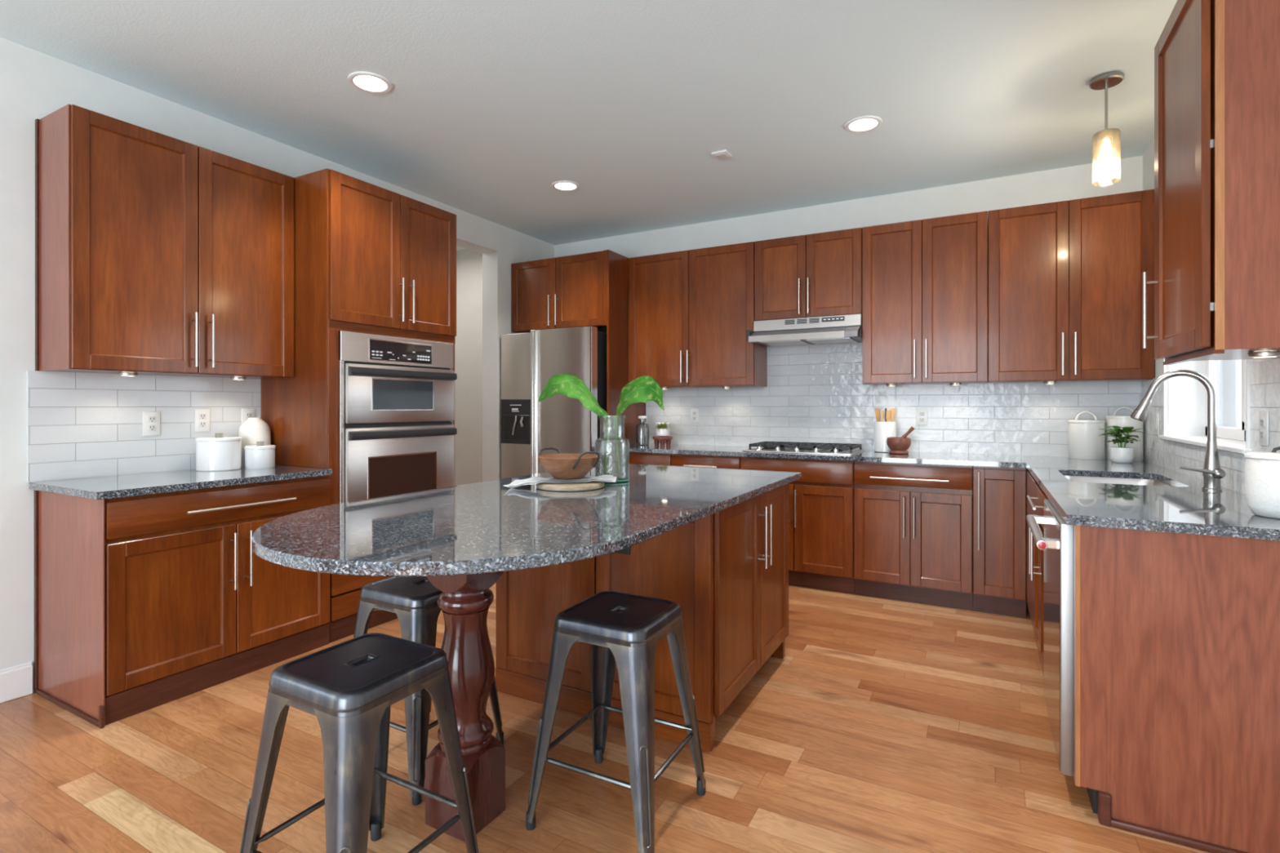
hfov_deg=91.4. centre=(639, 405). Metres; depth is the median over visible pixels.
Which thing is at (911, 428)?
pestle
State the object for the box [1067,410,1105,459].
canister
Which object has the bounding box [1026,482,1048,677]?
base cabinet
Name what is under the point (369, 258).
tall cabinet
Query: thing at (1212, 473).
faucet
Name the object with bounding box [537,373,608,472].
leaf
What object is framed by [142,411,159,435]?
outlet cover
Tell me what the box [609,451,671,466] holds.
base cabinet
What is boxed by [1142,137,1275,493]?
wall
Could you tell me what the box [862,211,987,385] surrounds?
upper cabinet
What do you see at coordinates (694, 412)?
outlet cover
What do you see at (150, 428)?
socket
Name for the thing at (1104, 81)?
pendant light
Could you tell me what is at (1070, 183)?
wall
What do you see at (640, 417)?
bottle
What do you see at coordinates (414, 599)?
metal stool
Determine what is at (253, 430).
ceramic jug
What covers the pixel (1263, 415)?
outlet cover
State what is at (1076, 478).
sink
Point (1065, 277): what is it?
upper cabinet
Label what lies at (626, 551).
outlet cover
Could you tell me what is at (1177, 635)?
end panel
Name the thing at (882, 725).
floor
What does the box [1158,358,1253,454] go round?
window
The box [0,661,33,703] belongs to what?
baseboard
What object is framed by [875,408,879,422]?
utensil
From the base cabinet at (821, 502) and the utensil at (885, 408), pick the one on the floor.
the base cabinet at (821, 502)
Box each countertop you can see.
[29,464,333,499]
[251,462,801,576]
[608,443,1279,540]
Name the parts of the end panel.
shoe moulding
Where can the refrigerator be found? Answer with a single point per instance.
(562, 423)
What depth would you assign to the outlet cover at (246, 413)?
3.48 m
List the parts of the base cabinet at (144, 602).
shoe moulding, panel, door, panel, drawer, handle, handle, handle, door, panel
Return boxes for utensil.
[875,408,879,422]
[880,410,884,422]
[884,408,886,422]
[885,409,890,422]
[890,408,895,422]
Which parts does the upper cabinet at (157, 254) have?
panel, door, panel, handle, handle, door, panel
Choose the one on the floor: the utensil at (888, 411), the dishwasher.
the dishwasher
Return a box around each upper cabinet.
[35,104,293,378]
[628,241,767,388]
[755,227,862,320]
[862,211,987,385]
[987,189,1155,383]
[1142,0,1279,364]
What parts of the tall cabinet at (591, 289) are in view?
panel, door, handle, handle, panel, door, panel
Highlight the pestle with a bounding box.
[899,426,915,438]
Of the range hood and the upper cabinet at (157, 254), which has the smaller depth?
the upper cabinet at (157, 254)
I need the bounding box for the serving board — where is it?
[535,480,604,491]
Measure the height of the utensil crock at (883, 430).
0.216 m
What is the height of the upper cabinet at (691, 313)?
1.090 m
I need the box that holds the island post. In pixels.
[425,571,505,842]
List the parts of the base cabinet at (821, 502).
handle, door, handle, drawer, panel, door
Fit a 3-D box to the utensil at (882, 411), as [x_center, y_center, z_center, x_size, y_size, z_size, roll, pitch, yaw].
[1.729,0.171,4.450,0.026,0.277,0.010,0,0,29]
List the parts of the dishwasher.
handle, door, kick plate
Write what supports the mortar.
on the countertop at (1183, 507)
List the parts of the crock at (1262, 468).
lid, lid handle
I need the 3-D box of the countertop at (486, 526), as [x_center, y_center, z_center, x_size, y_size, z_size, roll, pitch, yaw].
[-0.235,0.344,2.363,1.120,0.030,2.242,0,0,29]
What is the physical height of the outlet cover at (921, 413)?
0.120 m
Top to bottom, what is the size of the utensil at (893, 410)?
0.290 m
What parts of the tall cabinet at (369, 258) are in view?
panel, drawer, drawer, door, panel, rail, handle, handle, door, panel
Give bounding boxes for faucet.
[1130,368,1226,491]
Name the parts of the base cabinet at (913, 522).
panel, door, handle, handle, drawer, handle, panel, door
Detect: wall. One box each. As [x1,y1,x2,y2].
[0,37,554,689]
[454,248,482,485]
[554,155,1142,592]
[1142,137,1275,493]
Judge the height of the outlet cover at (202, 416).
0.120 m
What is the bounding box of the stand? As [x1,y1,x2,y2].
[652,435,672,447]
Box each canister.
[195,432,242,471]
[244,441,275,469]
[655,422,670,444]
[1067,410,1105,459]
[1105,406,1143,461]
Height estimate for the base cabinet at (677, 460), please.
0.883 m
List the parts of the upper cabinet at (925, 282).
panel, door, handle, handle, panel, door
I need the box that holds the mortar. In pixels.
[886,437,911,454]
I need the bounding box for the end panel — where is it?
[1074,524,1279,852]
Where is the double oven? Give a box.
[338,330,457,503]
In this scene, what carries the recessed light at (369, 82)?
in the ceiling
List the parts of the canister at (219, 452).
lid, lid knob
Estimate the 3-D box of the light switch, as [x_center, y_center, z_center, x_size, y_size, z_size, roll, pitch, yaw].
[2.883,0.103,3.483,0.010,0.120,0.073,0,0,29]
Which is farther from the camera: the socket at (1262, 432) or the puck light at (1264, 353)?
the socket at (1262, 432)
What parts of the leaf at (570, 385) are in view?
blade, stem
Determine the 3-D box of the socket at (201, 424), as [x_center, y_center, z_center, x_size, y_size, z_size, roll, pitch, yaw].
[-2.297,0.099,3.278,0.003,0.029,0.033,0,0,29]
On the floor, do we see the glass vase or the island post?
the island post
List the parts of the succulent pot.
pot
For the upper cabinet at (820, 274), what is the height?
0.605 m
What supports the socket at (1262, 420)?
attached to the outlet cover at (1263, 415)
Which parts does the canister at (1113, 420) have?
lid, lid handle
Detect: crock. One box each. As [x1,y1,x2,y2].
[874,421,896,452]
[1243,446,1279,519]
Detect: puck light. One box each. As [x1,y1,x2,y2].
[118,372,137,376]
[230,376,246,379]
[949,382,960,385]
[1043,381,1056,384]
[1247,351,1279,357]
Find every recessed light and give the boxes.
[347,71,392,93]
[551,180,579,191]
[844,115,882,133]
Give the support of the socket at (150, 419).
attached to the outlet cover at (151, 420)
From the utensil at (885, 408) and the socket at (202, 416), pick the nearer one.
the socket at (202, 416)
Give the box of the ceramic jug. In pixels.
[238,417,271,466]
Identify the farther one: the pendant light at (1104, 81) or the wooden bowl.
the pendant light at (1104, 81)
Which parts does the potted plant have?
stem, pot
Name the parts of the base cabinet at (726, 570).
panel, panel, board, panel, panel, door, panel, handle, handle, door, panel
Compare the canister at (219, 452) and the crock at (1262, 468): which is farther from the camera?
the canister at (219, 452)
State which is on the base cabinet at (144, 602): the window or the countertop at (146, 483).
the countertop at (146, 483)
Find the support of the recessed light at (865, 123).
in the ceiling
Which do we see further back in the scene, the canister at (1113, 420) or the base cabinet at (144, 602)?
the canister at (1113, 420)
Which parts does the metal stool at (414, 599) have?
leg, seat, leg, leg, leg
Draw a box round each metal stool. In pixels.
[240,632,479,852]
[353,576,503,805]
[525,591,705,852]
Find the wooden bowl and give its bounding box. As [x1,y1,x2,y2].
[537,447,599,479]
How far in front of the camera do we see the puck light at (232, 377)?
3.23 m
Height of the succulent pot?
0.114 m
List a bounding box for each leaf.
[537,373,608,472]
[615,375,664,472]
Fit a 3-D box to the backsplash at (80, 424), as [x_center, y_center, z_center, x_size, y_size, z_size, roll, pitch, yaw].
[-2.397,0.089,3.120,0.009,0.481,0.990,0,0,29]
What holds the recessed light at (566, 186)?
in the ceiling
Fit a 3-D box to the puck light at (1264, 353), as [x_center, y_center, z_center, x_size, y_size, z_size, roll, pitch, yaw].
[1.747,-0.143,1.745,0.070,0.014,0.070,0,0,29]
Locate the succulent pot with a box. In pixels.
[655,422,669,436]
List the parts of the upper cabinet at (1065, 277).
panel, door, handle, handle, panel, door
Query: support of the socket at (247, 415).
attached to the outlet cover at (246, 413)
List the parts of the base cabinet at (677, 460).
handle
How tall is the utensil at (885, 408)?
0.292 m
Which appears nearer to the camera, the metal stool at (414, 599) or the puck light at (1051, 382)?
the metal stool at (414, 599)
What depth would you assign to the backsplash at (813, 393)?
4.64 m
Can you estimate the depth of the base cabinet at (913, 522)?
3.90 m
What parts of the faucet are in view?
spout, lever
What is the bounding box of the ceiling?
[0,0,1177,250]
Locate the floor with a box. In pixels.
[0,583,1211,852]
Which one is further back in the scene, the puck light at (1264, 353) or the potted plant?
the potted plant
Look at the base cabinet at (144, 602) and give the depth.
2.64 m
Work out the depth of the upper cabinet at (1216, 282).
1.67 m
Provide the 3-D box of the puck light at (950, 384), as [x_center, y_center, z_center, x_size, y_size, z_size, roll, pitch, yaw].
[2.107,-0.143,4.170,0.070,0.014,0.070,0,0,29]
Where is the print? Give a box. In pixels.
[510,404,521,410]
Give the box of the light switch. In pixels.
[1155,413,1159,435]
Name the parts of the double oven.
control panel, oven door, oven door, display glass, handle, handle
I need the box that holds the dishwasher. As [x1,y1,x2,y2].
[1026,498,1097,813]
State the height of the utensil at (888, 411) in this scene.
0.278 m
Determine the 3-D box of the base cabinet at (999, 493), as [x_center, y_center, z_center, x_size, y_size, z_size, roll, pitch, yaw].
[2.254,0.802,3.929,0.274,0.883,0.658,0,0,29]
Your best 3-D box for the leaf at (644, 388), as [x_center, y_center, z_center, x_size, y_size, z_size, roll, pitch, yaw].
[-0.003,0.083,2.715,0.216,0.421,0.110,0,0,8]
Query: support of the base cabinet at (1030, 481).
on the floor
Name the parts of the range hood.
switch panel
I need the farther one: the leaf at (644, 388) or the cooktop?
the cooktop
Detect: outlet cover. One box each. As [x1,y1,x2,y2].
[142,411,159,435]
[194,408,209,431]
[241,408,254,423]
[613,546,630,555]
[690,408,698,422]
[915,408,927,425]
[1258,410,1268,446]
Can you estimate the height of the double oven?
1.222 m
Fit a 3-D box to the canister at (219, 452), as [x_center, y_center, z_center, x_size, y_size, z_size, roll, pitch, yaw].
[-2.175,0.235,3.225,0.202,0.188,0.202,0,0,29]
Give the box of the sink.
[1064,475,1172,486]
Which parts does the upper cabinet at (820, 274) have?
panel, door, handle, handle, panel, door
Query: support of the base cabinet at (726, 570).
on the floor
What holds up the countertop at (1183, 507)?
on the base cabinet at (1030, 481)
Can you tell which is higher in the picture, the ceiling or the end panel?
the ceiling
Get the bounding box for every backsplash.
[26,370,261,482]
[645,342,1141,457]
[1141,358,1279,493]
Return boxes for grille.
[715,153,727,158]
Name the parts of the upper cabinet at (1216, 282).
handle, panel, door, light rail, panel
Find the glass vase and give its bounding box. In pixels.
[595,415,629,482]
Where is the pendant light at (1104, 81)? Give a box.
[1088,71,1124,186]
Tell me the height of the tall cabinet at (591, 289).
2.485 m
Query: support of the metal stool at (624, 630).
on the floor
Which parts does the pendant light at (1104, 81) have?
rod, bulb, lamp shade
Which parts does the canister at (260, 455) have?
lid, lid knob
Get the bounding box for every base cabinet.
[33,475,329,728]
[495,483,788,751]
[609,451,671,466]
[671,453,741,469]
[740,456,854,594]
[853,461,973,610]
[973,466,1026,617]
[1026,467,1036,632]
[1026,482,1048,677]
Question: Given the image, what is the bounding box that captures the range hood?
[746,314,862,346]
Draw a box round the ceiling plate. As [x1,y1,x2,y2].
[711,150,732,159]
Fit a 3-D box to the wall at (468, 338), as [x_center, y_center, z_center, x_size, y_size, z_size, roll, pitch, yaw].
[-2.227,-0.150,5.178,1.329,2.787,2.400,0,0,29]
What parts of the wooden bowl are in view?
handle, handle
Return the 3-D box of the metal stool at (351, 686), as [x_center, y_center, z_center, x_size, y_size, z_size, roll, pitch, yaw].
[-0.683,0.933,1.535,0.415,0.621,0.415,0,0,29]
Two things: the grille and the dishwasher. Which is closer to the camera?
the dishwasher
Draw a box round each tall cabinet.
[261,168,456,643]
[511,249,645,462]
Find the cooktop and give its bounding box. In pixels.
[742,441,864,455]
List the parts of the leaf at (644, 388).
stem, blade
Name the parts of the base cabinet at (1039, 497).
handle, handle, handle, panel, door, drawer, door, panel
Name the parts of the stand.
leg, leg, leg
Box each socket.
[147,416,155,422]
[147,425,155,431]
[199,413,205,419]
[199,422,205,426]
[245,413,251,417]
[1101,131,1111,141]
[1260,417,1264,426]
[1260,430,1264,439]
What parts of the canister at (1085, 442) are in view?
lid, lid handle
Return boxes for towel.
[503,475,616,487]
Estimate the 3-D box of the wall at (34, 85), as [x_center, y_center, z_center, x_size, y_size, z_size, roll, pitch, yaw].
[-2.724,-0.150,2.713,0.171,2.787,7.600,0,0,29]
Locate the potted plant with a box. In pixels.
[1098,426,1145,462]
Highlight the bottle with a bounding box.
[635,415,648,445]
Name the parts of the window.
sill, frame, pane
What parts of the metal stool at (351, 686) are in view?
leg, leg, seat, leg, leg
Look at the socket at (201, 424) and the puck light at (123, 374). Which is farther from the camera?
the socket at (201, 424)
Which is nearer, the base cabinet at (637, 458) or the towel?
the towel
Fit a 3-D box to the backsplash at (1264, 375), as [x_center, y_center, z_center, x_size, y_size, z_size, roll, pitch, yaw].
[2.457,0.086,2.685,0.009,0.486,2.650,0,0,29]
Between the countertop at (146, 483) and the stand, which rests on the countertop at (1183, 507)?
the stand
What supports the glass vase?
on the countertop at (486, 526)
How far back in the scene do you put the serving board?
2.42 m
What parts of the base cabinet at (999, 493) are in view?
handle, panel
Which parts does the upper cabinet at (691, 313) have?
panel, door, handle, handle, panel, door, panel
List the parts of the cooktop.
burner, knob, knob, burner, knob, knob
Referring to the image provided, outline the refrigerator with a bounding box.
[501,326,606,479]
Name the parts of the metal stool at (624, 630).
leg, leg, seat, leg, leg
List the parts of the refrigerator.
freezer door, dispenser lever, door handle, door handle, fridge door, edge trim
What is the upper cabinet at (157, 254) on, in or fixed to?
attached to the wall at (34, 85)
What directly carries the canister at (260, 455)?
on the countertop at (146, 483)

